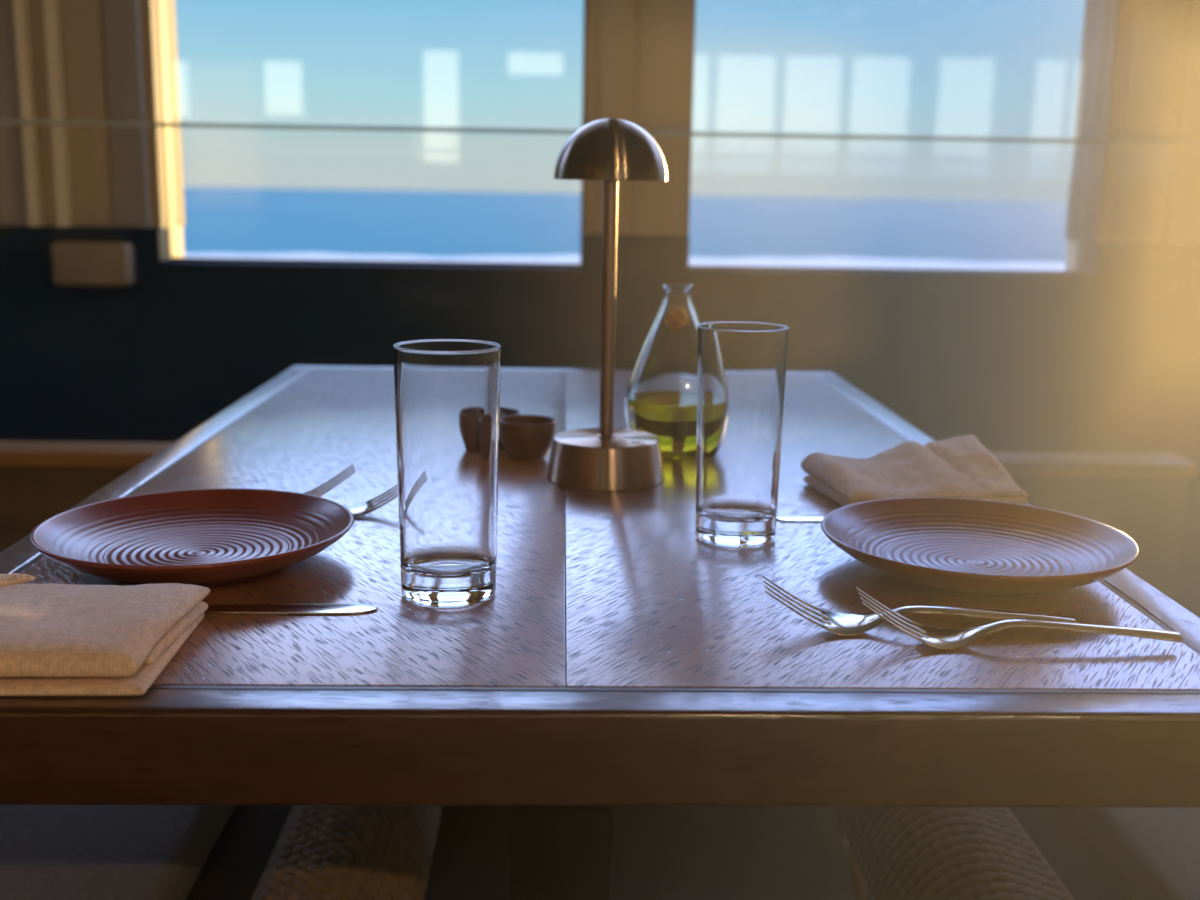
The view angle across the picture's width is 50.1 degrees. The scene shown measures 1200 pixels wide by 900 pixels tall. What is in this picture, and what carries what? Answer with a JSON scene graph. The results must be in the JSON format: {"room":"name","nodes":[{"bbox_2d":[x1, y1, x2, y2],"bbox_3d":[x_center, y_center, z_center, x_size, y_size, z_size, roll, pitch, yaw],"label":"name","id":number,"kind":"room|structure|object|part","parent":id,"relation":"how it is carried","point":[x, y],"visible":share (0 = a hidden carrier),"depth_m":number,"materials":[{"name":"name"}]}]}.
{"room":"restaurant dining room","nodes":[
{"label":"restaurant dining room","id":0,"kind":"room"},
{"bbox_2d":[75,0,1187,270],"bbox_3d":[0.445,-1.355,2.450,13.400,2.005,0.160,1,11,-2],"label":"window frame","id":1,"kind":"structure","parent":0,"point":[628,9],"depth_m":2.50,"materials":[{"name":"brown wood"}]},
{"bbox_2d":[0,0,27,225],"bbox_3d":[-1.220,-1.314,2.320,0.266,1.788,0.018,1,11,-2],"label":"trim","id":2,"kind":"structure","parent":1,"relation":"attached to","point":[13,200],"depth_m":2.46,"materials":[{"name":"brown wood"}]},
{"bbox_2d":[13,0,44,226],"bbox_3d":[-1.076,-1.310,2.311,0.018,1.788,0.044,1,11,-2],"label":"trim","id":3,"kind":"structure","parent":1,"relation":"attached to","point":[22,22],"depth_m":2.43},
{"bbox_2d":[30,0,56,225],"bbox_3d":[-1.050,-1.313,2.328,0.032,1.788,0.012,1,11,-2],"label":"trim","id":4,"kind":"structure","parent":1,"relation":"attached to","point":[37,17],"depth_m":2.46,"materials":[{"name":"brown wood"}]},
{"bbox_2d":[43,0,74,226],"bbox_3d":[-1.020,-1.309,2.313,0.020,1.788,0.044,1,11,-2],"label":"trim","id":5,"kind":"structure","parent":1,"relation":"attached to","point":[52,9],"depth_m":2.43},
{"bbox_2d":[0,226,169,262],"bbox_3d":[-1.277,-0.410,2.526,0.831,0.067,0.066,1,11,-2],"label":"trim","id":6,"kind":"structure","parent":1,"relation":"attached to","point":[17,243],"depth_m":2.50,"materials":[{"name":"brown wood"}]},
{"bbox_2d":[61,0,114,226],"bbox_3d":[-0.972,-1.312,2.330,0.073,1.788,0.012,1,11,-2],"label":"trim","id":7,"kind":"structure","parent":1,"relation":"attached to","point":[83,33],"depth_m":2.46,"materials":[{"name":"brown wood"}]},
{"bbox_2d":[51,241,135,286],"bbox_3d":[-0.979,-0.360,2.483,0.147,0.085,0.053,1,11,-2],"label":"wall plate","id":8,"kind":"object","parent":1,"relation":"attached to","point":[74,263],"visible":1,"depth_m":2.46,"materials":[{"name":"beige plastic"}]},
{"bbox_2d":[102,0,150,227],"bbox_3d":[-0.897,-1.310,2.329,0.064,1.788,0.020,1,11,-2],"label":"trim","id":9,"kind":"structure","parent":1,"relation":"attached to","point":[121,18],"depth_m":2.45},
{"bbox_2d":[148,0,184,227],"bbox_3d":[-0.851,-1.328,2.422,0.005,1.788,0.163,1,11,-2],"label":"trim","id":10,"kind":"structure","parent":1,"relation":"attached to","point":[170,14],"depth_m":2.55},
{"bbox_2d":[158,0,584,266],"bbox_3d":[-0.436,-1.288,2.428,0.834,1.855,0.040,1,11,-2],"label":"window","id":11,"kind":"structure","parent":1,"relation":"in","point":[161,3],"depth_m":2.58,"materials":[{"name":"paint"}]},
{"bbox_2d":[582,0,586,234],"bbox_3d":[-0.021,-1.320,2.447,0.005,1.788,0.163,1,11,-2],"label":"trim","id":12,"kind":"structure","parent":1,"relation":"attached to","point":[585,34],"depth_m":2.49,"materials":[{"name":"brown wood"}]},
{"bbox_2d":[0,260,1199,616],"bbox_3d":[0.421,0.044,2.723,13.400,0.845,0.172,1,11,-2],"label":"wall","id":13,"kind":"structure","parent":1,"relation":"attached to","point":[1012,362],"depth_m":2.57,"materials":[{"name":"black paint"}]},
{"bbox_2d":[596,0,618,234],"bbox_3d":[0.025,-1.302,2.360,0.038,1.788,0.012,1,11,-2],"label":"trim","id":14,"kind":"structure","parent":1,"relation":"attached to","point":[608,9],"depth_m":2.47,"materials":[{"name":"brown wood"}]},
{"bbox_2d":[581,234,689,270],"bbox_3d":[0.070,-0.396,2.567,0.212,0.067,0.066,1,11,-2],"label":"trim","id":15,"kind":"structure","parent":1,"relation":"attached to","point":[634,252],"depth_m":2.54,"materials":[{"name":"brown wood"}]},
{"bbox_2d":[634,0,681,235],"bbox_3d":[0.123,-1.300,2.362,0.083,1.788,0.014,1,11,-2],"label":"trim","id":16,"kind":"structure","parent":1,"relation":"attached to","point":[659,21],"depth_m":2.48,"materials":[{"name":"brown wood"}]},
{"bbox_2d":[687,0,695,235],"bbox_3d":[0.186,-1.317,2.453,0.005,1.788,0.163,1,11,-2],"label":"trim","id":17,"kind":"structure","parent":1,"relation":"attached to","point":[694,0],"depth_m":2.50,"materials":[{"name":"brown wood"}]},
{"bbox_2d":[689,0,1107,274],"bbox_3d":[0.598,-1.278,2.459,0.827,1.855,0.040,1,11,-2],"label":"window","id":18,"kind":"structure","parent":1,"relation":"in","point":[1103,4],"depth_m":2.62,"materials":[{"name":"paint"}]},
{"bbox_2d":[1065,0,1119,242],"bbox_3d":[1.010,-1.309,2.478,0.005,1.788,0.163,1,11,-2],"label":"trim","id":19,"kind":"structure","parent":1,"relation":"attached to","point":[1091,6],"depth_m":2.60,"materials":[{"name":"beige wood"}]},
{"bbox_2d":[1110,0,1172,242],"bbox_3d":[1.073,-1.290,2.392,0.075,1.788,0.012,1,11,-2],"label":"trim","id":20,"kind":"structure","parent":1,"relation":"attached to","point":[1150,20],"depth_m":2.52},
{"bbox_2d":[1084,242,1199,277],"bbox_3d":[1.110,-0.385,2.598,0.232,0.067,0.066,1,11,-2],"label":"trim","id":21,"kind":"structure","parent":1,"relation":"attached to","point":[1157,260],"depth_m":2.57,"materials":[{"name":"beige wood"}]},
{"bbox_2d":[1164,0,1199,243],"bbox_3d":[1.181,-1.289,2.393,0.070,1.788,0.016,1,11,-2],"label":"trim","id":22,"kind":"structure","parent":1,"relation":"attached to","point":[1183,210],"depth_m":2.53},
{"bbox_2d":[424,806,873,899],"bbox_3d":[0.564,1.582,-2.550,13.400,0.100,11.200,1,11,-2],"label":"floor","id":23,"kind":"structure","parent":0,"point":[659,852],"depth_m":1.97,"materials":[{"name":"brown wood"}]},
{"bbox_2d":[0,805,440,899],"bbox_3d":[-0.509,0.405,1.117,0.691,0.739,0.551,1,11,-2],"label":"dining chair","id":24,"kind":"object","parent":23,"relation":"on","point":[48,852],"visible":0.56,"depth_m":1.06,"materials":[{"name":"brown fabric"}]},
{"bbox_2d":[0,805,235,899],"bbox_3d":[-0.563,0.324,1.095,0.462,0.051,0.480,1,11,-2],"label":"cushion","id":25,"kind":"object","parent":24,"relation":"on","point":[48,852],"depth_m":1.03,"materials":[{"name":"grey fabric"}]},
{"bbox_3d":[-0.535,0.370,1.105,0.500,0.039,0.500,1,11,-2],"label":"seat frame","id":26,"kind":"part","parent":24,"relation":"part of","materials":[{"name":"brown wood"}]},
{"bbox_2d":[0,365,1199,899],"bbox_3d":[-0.039,0.372,1.283,0.760,0.750,1.221,1,11,-2],"label":"dining table","id":27,"kind":"object","parent":23,"relation":"on","point":[618,655],"visible":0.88,"depth_m":0.67,"materials":[{"name":"brown wood"}]},
{"bbox_2d":[0,573,210,695],"bbox_3d":[-0.306,0.093,0.670,0.172,0.028,0.120,1,11,-2],"label":"napkin","id":28,"kind":"object","parent":27,"relation":"on","point":[56,639],"visible":1,"depth_m":0.65,"materials":[{"name":"beige fabric"}]},
{"bbox_2d":[30,488,353,586],"bbox_3d":[-0.262,0.061,0.839,0.200,0.028,0.200,1,11,-2],"label":"dinner plate","id":29,"kind":"object","parent":27,"relation":"on","point":[217,536],"visible":1,"depth_m":0.86,"materials":[{"name":"red ceramic"}]},
{"bbox_2d":[204,604,377,613],"bbox_3d":[-0.240,0.090,0.748,0.219,0.006,0.018,0,11,-3],"label":"table knife","id":30,"kind":"object","parent":27,"relation":"on","point":[225,608],"visible":0.32,"depth_m":0.75,"materials":[{"name":"metal"}]},
{"bbox_3d":[-0.207,0.013,1.206,0.347,0.020,1.155,1,11,-2],"label":"panel","id":31,"kind":"part","parent":27,"relation":"part of","materials":[{"name":"brown wood"}]},
{"bbox_2d":[303,464,355,496],"bbox_3d":[-0.278,0.031,0.982,0.178,0.031,0.027,-2,12,-15],"label":"fork","id":32,"kind":"object","parent":27,"relation":"on","point":[315,490],"visible":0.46,"depth_m":1.00,"materials":[{"name":"metal"}]},
{"bbox_2d":[343,484,397,515],"bbox_3d":[-0.224,0.036,0.959,0.179,0.031,0.027,-3,12,-17],"label":"fork","id":33,"kind":"object","parent":27,"relation":"on","point":[366,507],"visible":0.41,"depth_m":0.98,"materials":[{"name":"metal"}]},
{"bbox_2d":[393,339,500,607],"bbox_3d":[-0.091,0.013,0.771,0.063,0.153,0.063,1,11,-2],"label":"glass","id":34,"kind":"object","parent":27,"relation":"on","point":[447,391],"visible":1,"depth_m":0.75,"materials":[{"name":"clear glass"}]},
{"bbox_2d":[499,407,519,451],"bbox_3d":[-0.103,-0.020,1.227,0.054,0.040,0.054,1,11,-2],"label":"bowl","id":35,"kind":"object","parent":27,"relation":"on","point":[504,411],"visible":0.09,"depth_m":1.24,"materials":[{"name":"ceramic"}]},
{"bbox_2d":[499,415,555,461],"bbox_3d":[-0.068,-0.010,1.187,0.054,0.037,0.054,1,11,-2],"label":"bowl","id":36,"kind":"object","parent":27,"relation":"on","point":[524,438],"visible":0.97,"depth_m":1.17,"materials":[{"name":"brown ceramic"}]},
{"bbox_2d":[547,118,667,490],"bbox_3d":[0.007,-0.124,1.085,0.101,0.303,0.101,1,11,-2],"label":"table lamp","id":37,"kind":"object","parent":27,"relation":"on","point":[605,457],"visible":1,"depth_m":1.07,"materials":[{"name":"gold metal"}]},
{"bbox_3d":[0.007,-0.126,1.085,0.017,0.234,0.017,1,11,-2],"label":"stem","id":38,"kind":"part","parent":37,"relation":"part of","materials":[{"name":"silver metal"}]},
{"bbox_3d":[0.009,-0.248,1.060,0.095,0.050,0.095,1,11,-2],"label":"lamp shade","id":39,"kind":"part","parent":37,"relation":"part of","materials":[{"name":"gold metal"}]},
{"bbox_2d":[624,283,699,458],"bbox_3d":[0.071,-0.075,1.208,0.095,0.160,0.095,1,11,-2],"label":"oil cruet","id":40,"kind":"object","parent":27,"relation":"on","point":[660,401],"visible":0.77,"depth_m":1.18,"materials":[{"name":"clear glass"}]},
{"bbox_2d":[695,321,788,547],"bbox_3d":[0.099,-0.012,0.911,0.063,0.153,0.063,-9,15,-41],"label":"glass","id":41,"kind":"object","parent":27,"relation":"on","point":[741,365],"visible":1,"depth_m":0.89,"materials":[{"name":"clear glass"}]},
{"bbox_2d":[777,515,825,520],"bbox_3d":[0.243,0.051,0.985,0.219,0.006,0.017,0,11,-2],"label":"table knife","id":42,"kind":"object","parent":27,"relation":"on","point":[785,517],"visible":0.11,"depth_m":0.98,"materials":[{"name":"metal"}]},
{"bbox_3d":[0.141,0.016,1.217,0.347,0.020,1.155,1,11,-2],"label":"panel","id":43,"kind":"part","parent":27,"relation":"part of","materials":[{"name":"brown wood"}]},
{"bbox_2d":[801,434,1028,505],"bbox_3d":[0.260,0.017,1.068,0.172,0.041,0.132,1,11,-2],"label":"napkin","id":44,"kind":"object","parent":27,"relation":"on","point":[960,466],"visible":0.95,"depth_m":1.05,"materials":[{"name":"beige fabric"}]},
{"bbox_2d":[762,575,1075,635],"bbox_3d":[0.181,0.089,0.727,0.179,0.033,0.030,1,11,0],"label":"fork","id":45,"kind":"object","parent":27,"relation":"on","point":[843,624],"visible":0.97,"depth_m":0.73,"materials":[{"name":"metal"}]},
{"bbox_2d":[821,497,1139,597],"bbox_3d":[0.247,0.068,0.847,0.200,0.028,0.200,1,11,-2],"label":"dinner plate","id":46,"kind":"object","parent":27,"relation":"on","point":[957,546],"visible":1,"depth_m":0.87,"materials":[{"name":"red ceramic"}]},
{"bbox_2d":[856,587,1181,649],"bbox_3d":[0.231,0.094,0.707,0.179,0.032,0.029,1,11,0],"label":"fork","id":47,"kind":"object","parent":27,"relation":"on","point":[939,638],"visible":1,"depth_m":0.71,"materials":[{"name":"metal"}]},
{"bbox_2d":[0,119,1199,600],"bbox_3d":[-0.840,0.022,2.098,3.641,1.091,0.090,1,11,-2],"label":"divider","id":48,"kind":"object","parent":23,"relation":"on","point":[1142,496],"visible":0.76,"depth_m":2.10,"materials":[{"name":"brown wood"}]},
{"bbox_3d":[-0.847,0.288,2.151,3.635,0.548,0.060,1,11,-2],"label":"panel","id":49,"kind":"part","parent":48,"relation":"part of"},
{"bbox_2d":[836,807,1199,899],"bbox_3d":[0.611,0.418,1.142,0.691,0.739,0.551,1,11,-2],"label":"dining chair","id":50,"kind":"object","parent":23,"relation":"on","point":[901,853],"visible":0.5,"depth_m":1.11,"materials":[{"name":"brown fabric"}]},
{"bbox_3d":[0.298,0.575,1.414,0.072,0.315,0.024,1,11,-2],"label":"leg","id":51,"kind":"part","parent":50,"relation":"part of","materials":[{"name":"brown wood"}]},
{"bbox_3d":[0.638,0.382,1.140,0.500,0.039,0.500,1,11,-2],"label":"seat frame","id":52,"kind":"part","parent":50,"relation":"part of","materials":[{"name":"brown wood"}]},
{"bbox_2d":[1061,807,1199,899],"bbox_3d":[0.667,0.337,1.132,0.462,0.051,0.480,1,11,-2],"label":"cushion","id":53,"kind":"object","parent":50,"relation":"on","point":[1133,853],"depth_m":1.08,"materials":[{"name":"grey fabric"}]},
{"label":"outside","id":54,"kind":"structure","parent":0,"visible":0},
{"bbox_2d":[183,187,1067,263],"bbox_3d":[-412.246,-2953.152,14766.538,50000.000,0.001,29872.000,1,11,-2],"label":"sea","id":55,"kind":"structure","parent":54,"point":[218,220],"depth_m":285.99,"materials":[{"name":"liquid"}]},
{"bbox_2d":[184,253,1065,269],"bbox_3d":[-3.784,-19.734,133.064,320.000,0.330,37.619,1,11,-2],"label":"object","id":56,"kind":"structure","parent":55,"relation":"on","point":[819,261],"depth_m":130.81,"materials":[{"name":"white paint"}]}
]}

